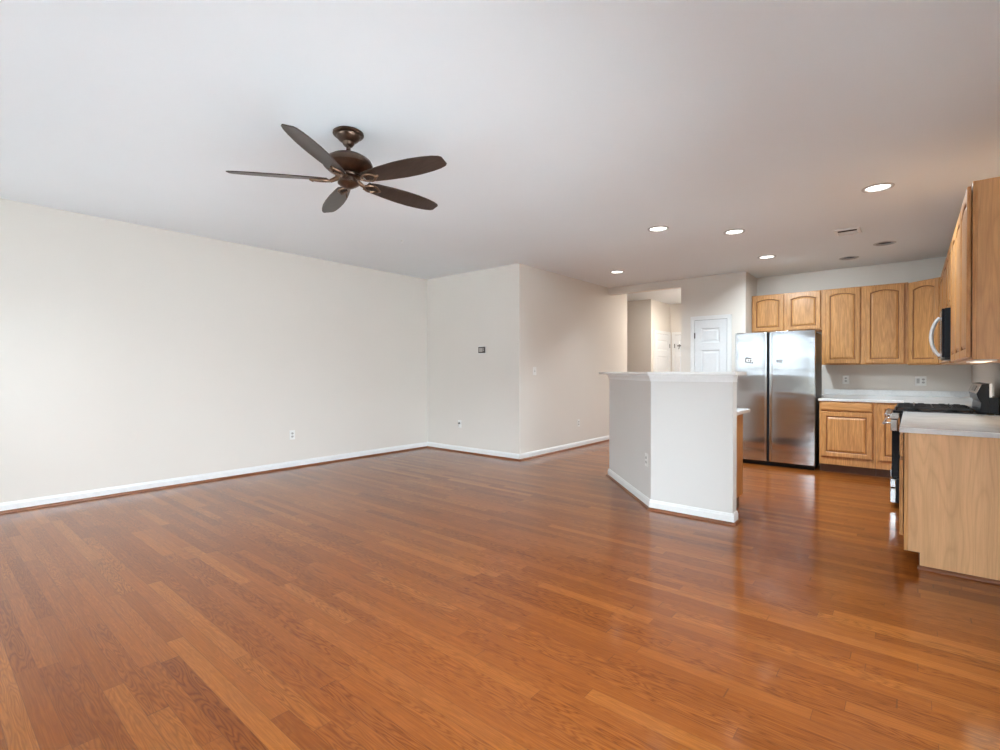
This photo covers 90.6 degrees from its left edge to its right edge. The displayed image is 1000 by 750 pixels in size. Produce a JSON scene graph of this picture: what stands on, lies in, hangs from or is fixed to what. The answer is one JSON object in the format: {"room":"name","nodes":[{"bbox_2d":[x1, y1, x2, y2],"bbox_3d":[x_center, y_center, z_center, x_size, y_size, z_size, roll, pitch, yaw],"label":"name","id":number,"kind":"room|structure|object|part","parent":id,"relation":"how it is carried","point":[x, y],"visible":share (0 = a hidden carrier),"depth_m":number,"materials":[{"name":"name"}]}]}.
{"room":"empty living room","nodes":[
{"label":"empty living room","id":0,"kind":"room"},
{"bbox_2d":[0,198,426,502],"bbox_3d":[-1.707,-0.187,7.577,0.120,2.744,12.690,0,0,40],"label":"wall","id":1,"kind":"structure","parent":0,"point":[130,353],"depth_m":5.37,"materials":[{"name":"beige paint"}]},
{"bbox_2d":[0,442,426,510],"bbox_3d":[-3.415,1.154,5.432,0.014,0.088,6.956,0,0,40],"label":"baseboard","id":2,"kind":"structure","parent":1,"relation":"attached to","point":[159,483],"depth_m":5.37,"materials":[{"name":"white wood"}]},
{"bbox_2d":[0,446,426,513],"bbox_3d":[-3.403,1.188,5.422,0.018,0.020,6.956,0,0,40],"label":"trim","id":3,"kind":"structure","parent":1,"relation":"attached to","point":[227,477],"depth_m":5.36,"materials":[{"name":"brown wood"}]},
{"bbox_2d":[289,430,294,439],"bbox_3d":[-2.662,0.768,6.337,0.008,0.118,0.072,0,0,40],"label":"wall outlet","id":4,"kind":"object","parent":1,"relation":"attached to","point":[291,432],"visible":1,"depth_m":6.33,"materials":[{"name":"white plastic"}]},
{"bbox_2d":[427,263,524,453],"bbox_3d":[-0.423,-0.187,7.536,1.904,2.744,0.120,0,0,40],"label":"wall","id":5,"kind":"structure","parent":0,"point":[468,311],"depth_m":7.38,"materials":[{"name":"beige paint"}]},
{"bbox_2d":[427,442,519,458],"bbox_3d":[-0.455,1.142,7.483,1.904,0.088,0.014,0,0,40],"label":"baseboard","id":6,"kind":"structure","parent":5,"relation":"attached to","point":[431,444],"depth_m":7.40,"materials":[{"name":"white wood"}]},
{"bbox_2d":[427,446,520,460],"bbox_3d":[-0.459,1.176,7.465,1.922,0.020,0.018,0,0,40],"label":"trim","id":7,"kind":"structure","parent":5,"relation":"attached to","point":[427,446],"depth_m":7.37,"materials":[{"name":"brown wood"}]},
{"bbox_2d":[478,346,485,353],"bbox_3d":[-0.268,-0.370,7.308,0.150,0.120,0.029,0,0,40],"label":"thermostat","id":8,"kind":"object","parent":5,"relation":"attached to","point":[481,349],"visible":1,"depth_m":7.30,"materials":[{"name":"white plastic"}]},
{"bbox_2d":[0,441,999,749],"bbox_3d":[0.908,1.258,5.404,6.930,0.120,12.690,0,0,40],"label":"floor","id":9,"kind":"structure","parent":0,"point":[423,598],"depth_m":2.44,"materials":[{"name":"brown wood"}]},
{"bbox_2d":[599,372,745,525],"bbox_3d":[1.506,0.584,5.065,0.694,1.232,2.364,0,0,-14],"label":"breakfast bar","id":10,"kind":"object","parent":9,"relation":"on","point":[685,423],"visible":1,"depth_m":4.27,"materials":[{"name":"paint"}]},
{"bbox_2d":[645,453,647,466],"bbox_3d":[1.342,0.778,4.535,0.008,0.118,0.072,0,0,-2],"label":"wall outlet","id":11,"kind":"object","parent":10,"relation":"attached to","point":[646,454],"visible":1,"depth_m":4.52,"materials":[{"name":"white plastic"}]},
{"bbox_3d":[1.449,0.026,4.878,0.501,0.055,1.998,0,0,-17],"label":"crown moulding","id":12,"kind":"part","parent":10,"relation":"part of","materials":[{"name":"white wood"}]},
{"bbox_3d":[1.455,1.157,4.880,0.494,0.088,1.989,0,0,-17],"label":"baseboard","id":13,"kind":"part","parent":10,"relation":"part of","materials":[{"name":"white wood"}]},
{"bbox_3d":[1.449,1.191,4.877,0.522,0.020,2.036,0,0,-17],"label":"shoe moulding","id":14,"kind":"part","parent":10,"relation":"part of","materials":[{"name":"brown wood"}]},
{"bbox_2d":[736,414,742,507],"bbox_3d":[1.760,0.775,4.631,0.815,0.855,0.600,0,0,40],"label":"base cabinet","id":15,"kind":"object","parent":9,"relation":"on","point":[739,490],"visible":0.06,"depth_m":4.50,"materials":[{"name":"brown wood"}]},
{"bbox_3d":[1.933,0.724,4.838,0.815,0.755,0.020,0,0,40],"label":"frame","id":16,"kind":"part","parent":15,"relation":"part of","materials":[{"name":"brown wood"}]},
{"bbox_2d":[737,408,749,414],"bbox_3d":[1.762,0.331,4.653,0.943,0.033,0.640,0,0,40],"label":"countertop","id":17,"kind":"structure","parent":15,"relation":"on","point":[740,411],"depth_m":4.43,"materials":[{"name":"stone"}]},
{"bbox_2d":[735,330,821,469],"bbox_3d":[3.749,0.309,6.666,0.924,1.762,0.643,0,0,40],"label":"refrigerator","id":18,"kind":"object","parent":9,"relation":"on","point":[781,425],"visible":0.91,"depth_m":6.38,"materials":[{"name":"metal"}]},
{"bbox_2d":[745,357,753,363],"bbox_3d":[3.327,-0.194,6.597,0.115,0.086,0.004,0,0,40],"label":"magnet","id":19,"kind":"object","parent":18,"relation":"attached to","point":[747,360],"visible":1,"depth_m":6.59},
{"bbox_3d":[3.362,0.284,6.618,0.391,1.690,0.068,0,0,40],"label":"door","id":20,"kind":"part","parent":18,"relation":"part of","materials":[{"name":"metal"}]},
{"bbox_3d":[3.486,0.284,6.481,0.026,1.665,0.023,0,0,40],"label":"handle","id":21,"kind":"part","parent":18,"relation":"part of","materials":[{"name":"metal"}]},
{"bbox_3d":[3.529,0.284,6.446,0.030,1.665,0.023,0,0,40],"label":"handle","id":22,"kind":"part","parent":18,"relation":"part of","materials":[{"name":"metal"}]},
{"bbox_3d":[3.728,0.285,6.313,0.505,1.690,0.068,0,0,40],"label":"door","id":23,"kind":"part","parent":18,"relation":"part of","materials":[{"name":"metal"}]},
{"bbox_2d":[819,401,875,475],"bbox_3d":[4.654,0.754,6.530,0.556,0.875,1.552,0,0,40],"label":"base cabinet","id":24,"kind":"object","parent":9,"relation":"on","point":[847,430],"visible":0.9,"depth_m":5.94,"materials":[{"name":"brown wood"}]},
{"bbox_3d":[4.158,0.722,5.941,0.375,0.413,0.009,0,0,40],"label":"raised panel","id":25,"kind":"part","parent":24,"relation":"part of","materials":[{"name":"brown wood"}]},
{"bbox_3d":[4.160,0.383,5.942,0.507,0.100,0.019,0,0,40],"label":"drawer","id":26,"kind":"part","parent":24,"relation":"part of","materials":[{"name":"brown wood"}]},
{"bbox_3d":[4.160,0.722,5.944,0.507,0.545,0.019,0,0,40],"label":"door","id":27,"kind":"part","parent":24,"relation":"part of","materials":[{"name":"brown wood"}]},
{"bbox_2d":[876,403,993,477],"bbox_3d":[4.986,0.758,5.779,0.911,0.875,2.281,0,0,40],"label":"base cabinet","id":28,"kind":"object","parent":9,"relation":"on","point":[883,433],"visible":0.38,"depth_m":5.72,"materials":[{"name":"brown wood"}]},
{"bbox_3d":[4.502,0.709,5.691,0.280,0.775,0.020,0,0,40],"label":"frame","id":29,"kind":"part","parent":28,"relation":"part of","materials":[{"name":"brown wood"}]},
{"bbox_3d":[4.485,0.669,5.668,0.095,0.523,0.009,0,0,40],"label":"raised panel","id":30,"kind":"part","parent":28,"relation":"part of","materials":[{"name":"brown wood"}]},
{"bbox_3d":[4.487,0.669,5.670,0.227,0.655,0.019,0,0,40],"label":"door","id":31,"kind":"part","parent":28,"relation":"part of","materials":[{"name":"brown wood"}]},
{"bbox_2d":[818,389,972,407],"bbox_3d":[4.721,0.267,5.992,1.595,0.105,2.287,0,0,40],"label":"countertop","id":32,"kind":"structure","parent":28,"relation":"on","point":[844,395],"depth_m":6.41,"materials":[{"name":"stone"}]},
{"bbox_2d":[882,382,998,502],"bbox_3d":[4.032,0.635,4.577,0.757,1.136,0.758,0,0,40],"label":"gas range","id":33,"kind":"object","parent":9,"relation":"on","point":[983,403],"visible":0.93,"depth_m":4.46,"materials":[{"name":"black metal"}]},
{"bbox_3d":[3.766,0.440,4.799,0.062,0.023,0.700,0,0,40],"label":"door handle","id":34,"kind":"part","parent":33,"relation":"part of","materials":[{"name":"metal"}]},
{"bbox_3d":[3.803,0.977,4.771,0.040,0.075,0.752,0,0,40],"label":"drawer trim","id":35,"kind":"part","parent":33,"relation":"part of","materials":[{"name":"metal"}]},
{"bbox_3d":[3.803,1.090,4.771,0.040,0.129,0.752,0,0,40],"label":"drawer","id":36,"kind":"part","parent":33,"relation":"part of","materials":[{"name":"metal"}]},
{"bbox_3d":[3.806,0.455,4.765,0.047,0.100,0.752,0,0,40],"label":"door trim","id":37,"kind":"part","parent":33,"relation":"part of","materials":[{"name":"metal"}]},
{"bbox_3d":[3.809,0.368,4.763,0.066,0.055,0.754,0,0,40],"label":"control panel","id":38,"kind":"part","parent":33,"relation":"part of","materials":[{"name":"metal"}]},
{"bbox_3d":[3.816,0.717,4.758,0.053,0.425,0.752,0,0,40],"label":"oven door","id":39,"kind":"part","parent":33,"relation":"part of","materials":[{"name":"black glass"}]},
{"bbox_3d":[3.828,1.047,4.750,0.022,0.215,0.748,0,0,40],"label":"drawer","id":40,"kind":"part","parent":33,"relation":"part of","materials":[{"name":"black metal"}]},
{"bbox_2d":[893,406,978,413],"bbox_3d":[4.018,0.330,4.588,0.565,0.022,0.758,0,0,40],"label":"cooktop","id":41,"kind":"object","parent":33,"relation":"in","point":[897,410],"depth_m":4.38,"materials":[{"name":"black metal"}]},
{"bbox_3d":[4.286,0.126,4.363,0.017,0.116,0.758,0,0,40],"label":"trim","id":42,"kind":"part","parent":33,"relation":"part of","materials":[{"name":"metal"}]},
{"bbox_2d":[899,432,999,584],"bbox_3d":[3.322,0.785,3.579,0.647,0.847,1.672,0,0,40],"label":"base cabinet","id":43,"kind":"object","parent":9,"relation":"on","point":[949,485],"visible":0.91,"depth_m":3.00,"materials":[{"name":"brown wood"}]},
{"bbox_3d":[2.744,0.785,3.375,0.019,0.480,0.527,0,0,40],"label":"door","id":44,"kind":"part","parent":43,"relation":"part of","materials":[{"name":"brown wood"}]},
{"bbox_3d":[2.744,0.448,3.373,0.019,0.145,0.527,0,0,40],"label":"drawer","id":45,"kind":"part","parent":43,"relation":"part of","materials":[{"name":"brown wood"}]},
{"bbox_3d":[3.106,0.734,3.771,0.020,0.747,1.655,0,0,40],"label":"frame","id":46,"kind":"part","parent":43,"relation":"part of","materials":[{"name":"brown wood"}]},
{"bbox_2d":[899,411,999,437],"bbox_3d":[3.321,0.302,3.576,0.648,0.120,1.674,0,0,40],"label":"countertop","id":47,"kind":"structure","parent":43,"relation":"on","point":[971,425],"depth_m":3.32,"materials":[{"name":"stone"}]},
{"bbox_3d":[2.827,1.203,2.918,0.557,0.020,0.018,0,0,40],"label":"shoe moulding","id":48,"kind":"part","parent":43,"relation":"part of","materials":[{"name":"brown wood"}]},
{"bbox_2d":[0,0,999,303],"bbox_3d":[0.908,-1.656,5.386,6.930,0.220,12.690,0,0,40],"label":"ceiling","id":49,"kind":"structure","parent":0,"point":[565,131],"depth_m":2.98,"materials":[{"name":"paint"}]},
{"bbox_2d":[226,124,446,212],"bbox_3d":[-0.918,-1.318,3.155,1.356,0.428,1.314,0,0,40],"label":"ceiling fan","id":50,"kind":"object","parent":49,"relation":"hanging from","point":[349,168],"visible":1,"depth_m":3.04,"materials":[{"name":"brown metal"}]},
{"bbox_3d":[-1.365,-1.229,3.046,0.580,0.042,0.146,0,0,-11],"label":"blade","id":51,"kind":"part","parent":50,"relation":"part of","materials":[{"name":"brown wood"}]},
{"bbox_3d":[-1.008,-1.227,2.713,0.146,0.042,0.580,0,0,7],"label":"blade","id":52,"kind":"part","parent":50,"relation":"part of","materials":[{"name":"brown wood"}]},
{"bbox_3d":[-1.159,-1.231,3.488,0.146,0.042,0.580,0,0,-29],"label":"blade","id":53,"kind":"part","parent":50,"relation":"part of","materials":[{"name":"brown wood"}]},
{"bbox_3d":[-0.673,-1.231,3.427,0.152,0.042,0.583,0,0,40],"label":"blade","id":54,"kind":"part","parent":50,"relation":"part of","materials":[{"name":"brown wood"}]},
{"bbox_3d":[-0.581,-1.228,2.950,0.580,0.042,0.146,0,0,25],"label":"blade","id":55,"kind":"part","parent":50,"relation":"part of","materials":[{"name":"brown wood"}]},
{"bbox_2d":[610,270,624,273],"bbox_3d":[1.770,-1.560,7.471,0.220,0.022,0.220,0,0,40],"label":"recessed light","id":56,"kind":"object","parent":49,"relation":"in","point":[616,271],"visible":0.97,"depth_m":7.48,"materials":[{"name":"white plastic"}]},
{"bbox_2d":[647,226,668,231],"bbox_3d":[1.672,-1.547,5.223,0.220,0.022,0.220,0,0,40],"label":"recessed light","id":57,"kind":"object","parent":49,"relation":"in","point":[655,228],"visible":0.98,"depth_m":5.22,"materials":[{"name":"white plastic"}]},
{"bbox_2d":[723,229,745,234],"bbox_3d":[2.530,-1.548,5.335,0.220,0.022,0.220,0,0,40],"label":"recessed light","id":58,"kind":"object","parent":49,"relation":"in","point":[733,231],"visible":1,"depth_m":5.34,"materials":[{"name":"white plastic"}]},
{"bbox_2d":[758,255,775,258],"bbox_3d":[3.507,-1.555,6.497,0.220,0.022,0.220,0,0,40],"label":"recessed light","id":59,"kind":"object","parent":49,"relation":"in","point":[764,256],"visible":0.95,"depth_m":6.49,"materials":[{"name":"white plastic"}]},
{"bbox_2d":[833,226,861,235],"bbox_3d":[3.725,-1.595,5.299,0.230,0.131,0.245,0,0,40],"label":"ceiling vent","id":60,"kind":"object","parent":49,"relation":"in","point":[854,230],"visible":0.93,"depth_m":5.30,"materials":[{"name":"white metal"}]},
{"bbox_2d":[839,256,858,259],"bbox_3d":[4.626,-1.598,6.553,0.220,0.109,0.220,0,0,40],"label":"recessed light","id":61,"kind":"object","parent":49,"relation":"in","point":[847,257],"visible":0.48,"depth_m":6.59,"materials":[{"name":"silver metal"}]},
{"bbox_2d":[861,183,894,192],"bbox_3d":[3.102,-1.540,4.058,0.220,0.022,0.220,0,0,40],"label":"recessed light","id":62,"kind":"object","parent":49,"relation":"in","point":[879,187],"visible":0.98,"depth_m":4.06,"materials":[{"name":"white plastic"}]},
{"bbox_2d":[873,241,895,245],"bbox_3d":[4.523,-1.594,5.813,0.220,0.109,0.220,0,0,40],"label":"recessed light","id":63,"kind":"object","parent":49,"relation":"in","point":[884,243],"visible":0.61,"depth_m":5.85,"materials":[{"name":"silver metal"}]},
{"bbox_2d":[525,265,669,452],"bbox_3d":[2.034,-0.196,9.064,0.151,2.744,5.374,0,0,40],"label":"wall","id":64,"kind":"structure","parent":0,"point":[575,331],"depth_m":7.89,"materials":[{"name":"beige paint"}]},
{"bbox_2d":[520,435,608,458],"bbox_3d":[1.359,1.137,8.182,0.014,0.088,3.384,0,0,40],"label":"baseboard","id":65,"kind":"structure","parent":64,"relation":"attached to","point":[566,446],"depth_m":7.69,"materials":[{"name":"white wood"}]},
{"bbox_2d":[521,439,608,460],"bbox_3d":[1.371,1.171,8.172,0.018,0.020,3.384,0,0,40],"label":"trim","id":66,"kind":"structure","parent":64,"relation":"attached to","point":[608,439],"depth_m":7.69,"materials":[{"name":"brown wood"}]},
{"bbox_2d":[653,330,670,371],"bbox_3d":[3.538,0.104,10.684,0.085,2.106,0.912,0,0,40],"label":"door","id":67,"kind":"structure","parent":64,"relation":"in","point":[661,339],"depth_m":10.65,"materials":[{"name":"white paint"}]},
{"bbox_2d":[627,299,653,371],"bbox_3d":[2.436,-0.207,10.938,1.935,2.744,0.120,0,0,40],"label":"wall","id":68,"kind":"structure","parent":0,"point":[640,313],"depth_m":10.42,"materials":[{"name":"beige paint"}]},
{"bbox_2d":[670,304,680,371],"bbox_3d":[4.340,-0.206,10.717,1.512,2.744,0.120,0,0,40],"label":"wall","id":69,"kind":"structure","parent":0,"point":[675,309],"depth_m":11.01,"materials":[{"name":"beige paint"}]},
{"bbox_2d":[672,332,680,371],"bbox_3d":[4.162,0.103,10.734,0.892,2.106,0.085,0,0,40],"label":"door","id":70,"kind":"structure","parent":69,"relation":"in","point":[676,336],"depth_m":10.96,"materials":[{"name":"white paint"}]},
{"bbox_2d":[609,271,747,371],"bbox_3d":[2.860,-0.191,8.213,2.270,2.744,0.120,0,0,40],"label":"wall","id":71,"kind":"structure","parent":0,"point":[721,294],"depth_m":7.80,"materials":[{"name":"beige paint"}]},
{"bbox_2d":[690,314,731,371],"bbox_3d":[3.281,0.121,7.731,0.612,2.106,0.085,0,0,40],"label":"door","id":72,"kind":"structure","parent":71,"relation":"in","point":[710,336],"depth_m":7.74,"materials":[{"name":"white paint"}]},
{"bbox_2d":[748,273,756,332],"bbox_3d":[3.945,-0.189,7.835,0.120,2.744,0.688,0,0,40],"label":"wall","id":73,"kind":"structure","parent":0,"point":[752,281],"depth_m":7.66,"materials":[{"name":"beige paint"}]},
{"bbox_2d":[757,257,971,393],"bbox_3d":[5.139,-0.185,7.209,2.516,2.744,0.120,0,0,40],"label":"wall","id":74,"kind":"structure","parent":0,"point":[896,376],"depth_m":6.97,"materials":[{"name":"beige paint"}]},
{"bbox_2d":[752,290,821,332],"bbox_3d":[4.378,-0.938,7.531,0.922,0.577,0.352,0,0,40],"label":"upper cabinet","id":75,"kind":"object","parent":74,"relation":"attached to","point":[796,311],"visible":0.91,"depth_m":7.38,"materials":[{"name":"brown wood"}]},
{"bbox_3d":[4.090,-0.939,7.555,0.425,0.542,0.019,0,0,40],"label":"door","id":76,"kind":"part","parent":75,"relation":"part of","materials":[{"name":"brown wood"}]},
{"bbox_3d":[4.088,-0.939,7.553,0.293,0.410,0.009,0,0,40],"label":"raised panel","id":77,"kind":"part","parent":75,"relation":"part of","materials":[{"name":"brown wood"}]},
{"bbox_3d":[4.450,-0.937,7.251,0.294,0.410,0.009,0,0,40],"label":"raised panel","id":78,"kind":"part","parent":75,"relation":"part of","materials":[{"name":"brown wood"}]},
{"bbox_3d":[4.452,-0.937,7.253,0.426,0.542,0.019,0,0,40],"label":"door","id":79,"kind":"part","parent":75,"relation":"part of","materials":[{"name":"brown wood"}]},
{"bbox_2d":[842,375,848,383],"bbox_3d":[5.041,0.067,7.208,0.085,0.125,0.008,0,0,40],"label":"wall outlet","id":80,"kind":"object","parent":74,"relation":"attached to","point":[845,378],"visible":1,"depth_m":7.21,"materials":[{"name":"white plastic"}]},
{"bbox_2d":[822,282,907,364],"bbox_3d":[5.101,-0.685,6.930,0.957,1.077,0.352,0,0,40],"label":"upper cabinet","id":81,"kind":"object","parent":74,"relation":"attached to","point":[863,325],"visible":0.93,"depth_m":6.80,"materials":[{"name":"brown wood"}]},
{"bbox_3d":[4.815,-0.685,6.952,0.404,1.043,0.019,0,0,40],"label":"door","id":82,"kind":"part","parent":81,"relation":"part of","materials":[{"name":"brown wood"}]},
{"bbox_3d":[4.813,-0.685,6.950,0.272,0.911,0.009,0,0,40],"label":"raised panel","id":83,"kind":"part","parent":81,"relation":"part of","materials":[{"name":"brown wood"}]},
{"bbox_3d":[5.172,-0.683,6.650,0.283,0.911,0.009,0,0,40],"label":"raised panel","id":84,"kind":"part","parent":81,"relation":"part of","materials":[{"name":"brown wood"}]},
{"bbox_3d":[5.174,-0.683,6.652,0.415,1.043,0.019,0,0,40],"label":"door","id":85,"kind":"part","parent":81,"relation":"part of","materials":[{"name":"brown wood"}]},
{"bbox_2d":[824,389,969,396],"bbox_3d":[5.440,0.247,6.869,1.575,0.075,0.020,0,0,40],"label":"backsplash","id":86,"kind":"structure","parent":74,"relation":"attached to","point":[826,391],"depth_m":6.81,"materials":[{"name":"stone"}]},
{"bbox_2d":[915,376,926,385],"bbox_3d":[5.680,0.080,6.675,0.118,0.125,0.009,0,0,40],"label":"wall outlet","id":87,"kind":"object","parent":74,"relation":"attached to","point":[919,380],"visible":1,"depth_m":6.67,"materials":[{"name":"white plastic"}]},
{"bbox_2d":[908,277,940,364],"bbox_3d":[5.621,-0.670,6.313,0.631,1.075,0.633,0,0,40],"label":"upper cabinet","id":88,"kind":"object","parent":74,"relation":"attached to","point":[923,296],"visible":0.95,"depth_m":6.29,"materials":[{"name":"brown wood"}]},
{"bbox_3d":[5.383,-0.670,6.286,0.009,0.909,0.265,0,0,-6],"label":"raised panel","id":89,"kind":"part","parent":88,"relation":"part of","materials":[{"name":"brown wood"}]},
{"bbox_2d":[972,363,999,414],"bbox_3d":[2.823,-0.156,2.376,0.120,2.744,10.508,0,0,40],"label":"wall","id":90,"kind":"structure","parent":0,"point":[987,372],"depth_m":4.89,"materials":[{"name":"beige paint"}]},
{"bbox_2d":[946,243,950,307],"bbox_3d":[4.224,-0.873,4.408,0.337,0.583,0.760,0,0,40],"label":"upper cabinet","id":91,"kind":"object","parent":90,"relation":"attached to","point":[948,258],"visible":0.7,"depth_m":4.48,"materials":[{"name":"brown wood"}]},
{"bbox_2d":[929,308,950,360],"bbox_3d":[4.171,-0.357,4.456,0.468,0.442,0.758,0,0,40],"label":"microwave","id":92,"kind":"object","parent":91,"relation":"attached to","point":[943,319],"visible":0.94,"depth_m":4.26,"materials":[{"name":"black plastic"}]},
{"bbox_3d":[3.925,-0.341,4.460,0.085,0.364,0.030,0,0,40],"label":"handle","id":93,"kind":"part","parent":92,"relation":"part of","materials":[{"name":"metal"}]},
{"bbox_3d":[4.119,-0.364,4.622,0.022,0.422,0.569,0,0,40],"label":"door","id":94,"kind":"part","parent":92,"relation":"part of","materials":[{"name":"metal"}]},
{"bbox_3d":[3.876,-0.363,4.329,0.020,0.422,0.186,0,0,40],"label":"control panel","id":95,"kind":"part","parent":92,"relation":"part of","materials":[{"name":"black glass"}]},
{"bbox_3d":[4.223,-0.873,4.655,0.019,0.550,0.358,0,0,40],"label":"door","id":96,"kind":"part","parent":91,"relation":"part of","materials":[{"name":"brown wood"}]},
{"bbox_3d":[4.221,-0.873,4.657,0.009,0.418,0.226,0,0,40],"label":"raised panel","id":97,"kind":"part","parent":91,"relation":"part of","materials":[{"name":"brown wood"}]},
{"bbox_3d":[3.981,-0.871,4.365,0.019,0.550,0.358,0,0,40],"label":"door","id":98,"kind":"part","parent":91,"relation":"part of","materials":[{"name":"brown wood"}]},
{"bbox_3d":[3.979,-0.871,4.367,0.009,0.418,0.226,0,0,40],"label":"raised panel","id":99,"kind":"part","parent":91,"relation":"part of","materials":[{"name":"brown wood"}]},
{"bbox_2d":[939,259,984,364],"bbox_3d":[4.998,-0.648,5.336,0.337,1.052,1.646,0,0,40],"label":"upper cabinet","id":100,"kind":"object","parent":90,"relation":"attached to","point":[942,282],"visible":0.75,"depth_m":5.33,"materials":[{"name":"brown wood"}]},
{"bbox_3d":[5.140,-0.652,5.755,0.019,1.015,0.780,0,0,40],"label":"door","id":101,"kind":"part","parent":100,"relation":"part of","materials":[{"name":"brown wood"}]},
{"bbox_3d":[5.138,-0.652,5.757,0.009,0.883,0.648,0,0,40],"label":"raised panel","id":102,"kind":"part","parent":100,"relation":"part of","materials":[{"name":"brown wood"}]},
{"bbox_3d":[4.611,-0.648,5.122,0.019,1.015,0.781,0,0,40],"label":"door","id":103,"kind":"part","parent":100,"relation":"part of","materials":[{"name":"brown wood"}]},
{"bbox_3d":[4.609,-0.648,5.123,0.009,0.883,0.649,0,0,40],"label":"raised panel","id":104,"kind":"part","parent":100,"relation":"part of","materials":[{"name":"brown wood"}]},
{"bbox_2d":[950,177,999,362],"bbox_3d":[3.448,-0.624,3.479,0.337,1.057,1.658,0,0,40],"label":"upper cabinet","id":105,"kind":"object","parent":90,"relation":"attached to","point":[975,243],"visible":1,"depth_m":2.92,"materials":[{"name":"brown wood"}]},
{"bbox_3d":[3.677,-0.624,4.006,0.009,0.891,0.383,0,0,40],"label":"raised panel","id":106,"kind":"part","parent":105,"relation":"part of","materials":[{"name":"brown wood"}]},
{"bbox_3d":[3.679,-0.624,4.004,0.019,1.023,0.515,0,0,40],"label":"door","id":107,"kind":"part","parent":105,"relation":"part of","materials":[{"name":"brown wood"}]},
{"bbox_3d":[3.331,-0.622,3.592,0.009,0.891,0.383,0,0,40],"label":"raised panel","id":108,"kind":"part","parent":105,"relation":"part of","materials":[{"name":"brown wood"}]},
{"bbox_3d":[3.333,-0.622,3.590,0.019,1.023,0.515,0,0,40],"label":"door","id":109,"kind":"part","parent":105,"relation":"part of","materials":[{"name":"brown wood"}]},
{"bbox_3d":[2.980,-0.619,3.171,0.009,0.891,0.398,0,0,40],"label":"raised panel","id":110,"kind":"part","parent":105,"relation":"part of","materials":[{"name":"brown wood"}]},
{"bbox_3d":[3.345,-0.625,3.565,0.020,1.057,1.658,0,0,40],"label":"frame","id":111,"kind":"part","parent":105,"relation":"part of","materials":[{"name":"brown wood"}]},
{"bbox_3d":[2.982,-0.619,3.169,0.019,1.023,0.530,0,0,40],"label":"door","id":112,"kind":"part","parent":105,"relation":"part of","materials":[{"name":"brown wood"}]},
{"bbox_2d":[966,359,996,362],"bbox_3d":[3.065,-0.087,3.153,0.098,0.012,0.590,0,0,40],"label":"light","id":113,"kind":"object","parent":105,"relation":"attached to","point":[985,360],"visible":1,"depth_m":2.96,"materials":[{"name":"white plastic"}]},
{"bbox_3d":[2.937,-0.620,2.832,0.292,1.057,0.003,0,0,40],"label":"panel","id":114,"kind":"part","parent":105,"relation":"part of","materials":[{"name":"brown wood"}]}
]}

